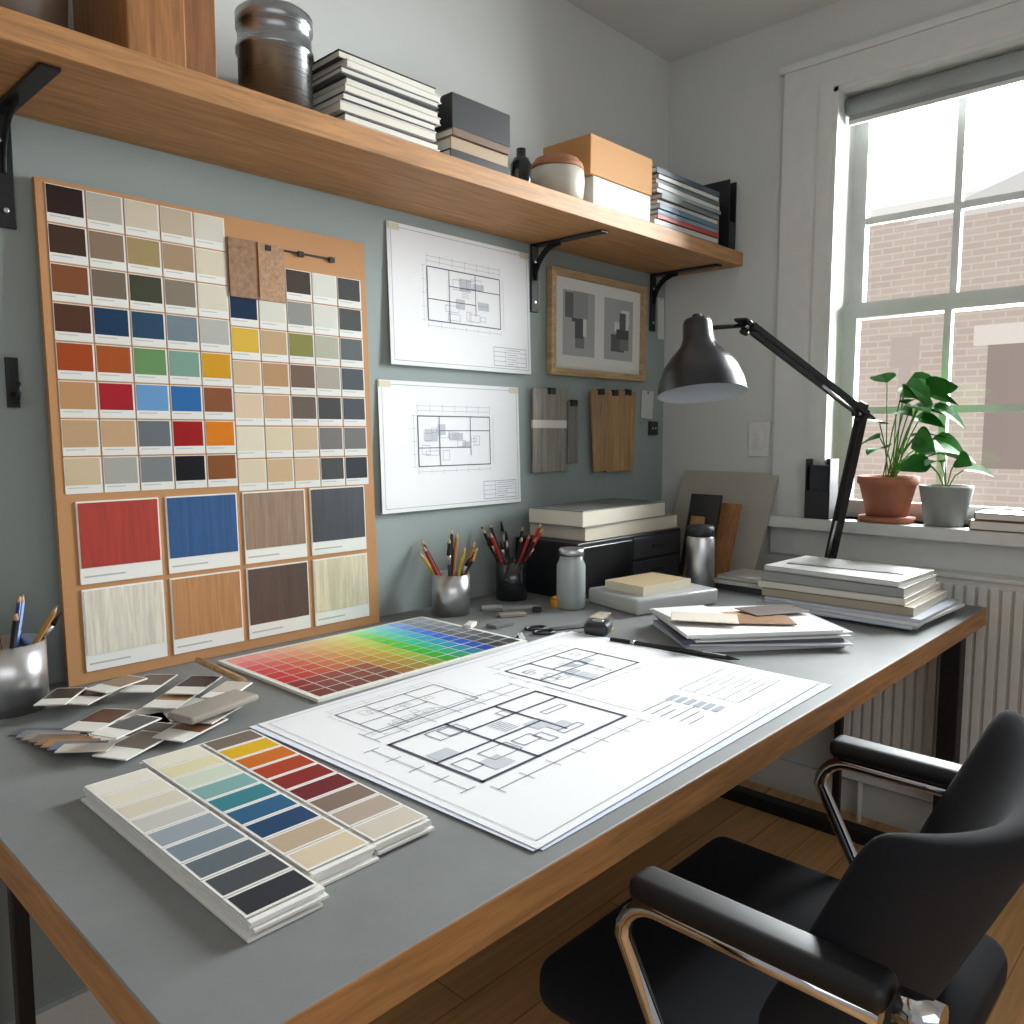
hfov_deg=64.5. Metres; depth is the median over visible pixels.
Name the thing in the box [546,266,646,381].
framed picture
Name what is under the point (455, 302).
drawing
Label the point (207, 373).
board
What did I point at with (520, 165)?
ink bottle
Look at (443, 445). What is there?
drawing
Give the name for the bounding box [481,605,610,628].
sample
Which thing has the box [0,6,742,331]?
wall shelf
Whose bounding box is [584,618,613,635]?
tape measure
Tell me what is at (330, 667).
chart
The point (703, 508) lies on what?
boards
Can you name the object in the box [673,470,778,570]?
board
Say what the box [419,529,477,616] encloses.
pencil cup
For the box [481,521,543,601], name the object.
pencil cup
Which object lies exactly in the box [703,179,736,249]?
magazine file
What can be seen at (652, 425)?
wall socket
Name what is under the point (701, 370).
desk lamp
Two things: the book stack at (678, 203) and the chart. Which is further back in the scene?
the book stack at (678, 203)
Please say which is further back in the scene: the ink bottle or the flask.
the flask
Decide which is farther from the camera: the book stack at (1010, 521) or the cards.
the book stack at (1010, 521)
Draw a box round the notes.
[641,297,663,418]
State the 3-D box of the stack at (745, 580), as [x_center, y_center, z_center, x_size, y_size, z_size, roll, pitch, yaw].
[0.759,0.215,2.497,0.228,0.043,0.174,5,8,43]
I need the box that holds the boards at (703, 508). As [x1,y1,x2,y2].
[680,494,742,577]
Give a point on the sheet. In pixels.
(528, 745)
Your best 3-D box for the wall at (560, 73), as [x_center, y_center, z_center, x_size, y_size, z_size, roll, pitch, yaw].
[-1.143,-0.181,1.386,0.200,2.550,5.160,5,8,43]
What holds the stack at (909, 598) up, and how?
on the desk
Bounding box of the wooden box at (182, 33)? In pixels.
[72,0,216,77]
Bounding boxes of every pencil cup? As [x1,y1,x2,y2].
[0,592,62,718]
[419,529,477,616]
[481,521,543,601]
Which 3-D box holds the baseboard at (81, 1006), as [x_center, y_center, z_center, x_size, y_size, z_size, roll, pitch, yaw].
[-1.133,1.047,1.359,0.016,0.110,4.960,5,8,43]
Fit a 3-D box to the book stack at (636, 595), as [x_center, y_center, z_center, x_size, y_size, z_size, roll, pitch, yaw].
[0.397,0.223,2.286,0.300,0.068,0.210,-4,7,-32]
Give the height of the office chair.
0.822 m
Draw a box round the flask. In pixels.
[685,524,714,587]
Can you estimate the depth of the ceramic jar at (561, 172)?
2.10 m
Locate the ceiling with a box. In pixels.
[566,0,841,62]
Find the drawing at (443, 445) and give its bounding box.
[377,379,520,513]
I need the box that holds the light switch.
[748,422,770,456]
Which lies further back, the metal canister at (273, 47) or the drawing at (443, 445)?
the drawing at (443, 445)
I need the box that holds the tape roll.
[550,595,558,608]
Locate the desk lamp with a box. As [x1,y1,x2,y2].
[657,313,875,558]
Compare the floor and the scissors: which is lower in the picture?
the floor
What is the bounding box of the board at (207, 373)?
[32,176,378,686]
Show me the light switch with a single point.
(759, 432)
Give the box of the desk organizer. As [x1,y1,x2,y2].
[516,527,679,598]
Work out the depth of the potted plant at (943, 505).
2.36 m
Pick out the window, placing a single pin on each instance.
(833, 100)
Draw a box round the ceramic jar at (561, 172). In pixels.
[531,153,584,198]
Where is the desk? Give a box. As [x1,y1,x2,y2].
[0,575,986,1023]
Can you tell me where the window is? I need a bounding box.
[768,0,1023,576]
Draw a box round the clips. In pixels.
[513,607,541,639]
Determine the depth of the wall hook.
1.47 m
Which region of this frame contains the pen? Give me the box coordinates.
[610,637,739,659]
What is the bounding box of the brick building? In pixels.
[854,171,1023,507]
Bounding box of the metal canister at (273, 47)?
[234,0,313,109]
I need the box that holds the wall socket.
[648,421,657,434]
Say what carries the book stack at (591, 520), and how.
on the desk organizer
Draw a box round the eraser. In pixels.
[463,621,476,627]
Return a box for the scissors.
[524,623,584,634]
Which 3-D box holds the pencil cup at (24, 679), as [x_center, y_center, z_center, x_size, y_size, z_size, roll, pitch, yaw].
[-0.878,0.237,1.392,0.196,0.214,0.197,5,8,43]
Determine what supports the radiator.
on the floor
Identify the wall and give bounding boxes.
[0,0,669,1023]
[662,0,989,768]
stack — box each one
[312,49,440,151]
[528,498,676,541]
[589,572,716,615]
[650,166,720,244]
[650,604,852,652]
[714,568,761,594]
[756,555,964,629]
[969,509,1023,533]
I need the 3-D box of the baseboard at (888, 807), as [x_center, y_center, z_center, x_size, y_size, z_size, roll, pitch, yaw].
[2.086,1.012,1.716,4.200,0.110,0.016,5,8,43]
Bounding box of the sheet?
[249,631,831,850]
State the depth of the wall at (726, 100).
2.77 m
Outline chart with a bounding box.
[218,616,526,702]
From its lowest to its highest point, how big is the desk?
0.750 m
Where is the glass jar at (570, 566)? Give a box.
[556,547,585,610]
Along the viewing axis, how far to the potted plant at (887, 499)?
2.43 m
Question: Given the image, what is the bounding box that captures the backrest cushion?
[758,710,1023,1023]
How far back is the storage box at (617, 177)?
2.27 m
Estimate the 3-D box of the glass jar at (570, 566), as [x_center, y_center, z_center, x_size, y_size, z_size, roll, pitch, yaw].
[0.162,0.181,2.222,0.080,0.165,0.080,5,8,43]
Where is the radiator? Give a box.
[842,560,1023,821]
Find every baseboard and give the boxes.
[7,987,115,1023]
[746,758,932,832]
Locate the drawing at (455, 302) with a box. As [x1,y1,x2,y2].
[386,220,530,374]
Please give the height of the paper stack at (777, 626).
0.054 m
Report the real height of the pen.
0.012 m
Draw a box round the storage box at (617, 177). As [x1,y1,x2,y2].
[543,133,651,221]
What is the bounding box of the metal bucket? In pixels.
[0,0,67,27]
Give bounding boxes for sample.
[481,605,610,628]
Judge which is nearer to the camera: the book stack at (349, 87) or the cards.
the cards
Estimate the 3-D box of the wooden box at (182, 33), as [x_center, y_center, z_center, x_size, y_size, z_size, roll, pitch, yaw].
[-0.652,-0.906,1.444,0.235,0.300,0.163,5,8,43]
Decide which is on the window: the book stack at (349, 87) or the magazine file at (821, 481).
the magazine file at (821, 481)
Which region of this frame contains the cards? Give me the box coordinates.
[81,729,433,942]
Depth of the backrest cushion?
0.89 m
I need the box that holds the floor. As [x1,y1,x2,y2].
[368,780,1023,1023]
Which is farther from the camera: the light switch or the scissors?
the light switch
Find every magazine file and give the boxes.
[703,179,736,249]
[804,458,838,519]
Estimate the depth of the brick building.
8.61 m
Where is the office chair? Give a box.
[539,710,1023,1023]
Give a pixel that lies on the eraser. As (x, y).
(470, 624)
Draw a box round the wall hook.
[4,357,20,407]
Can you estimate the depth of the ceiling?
2.60 m
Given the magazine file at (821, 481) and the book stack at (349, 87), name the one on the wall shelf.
the book stack at (349, 87)
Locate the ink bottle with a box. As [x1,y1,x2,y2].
[511,147,530,181]
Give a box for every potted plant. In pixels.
[857,372,975,523]
[896,440,993,526]

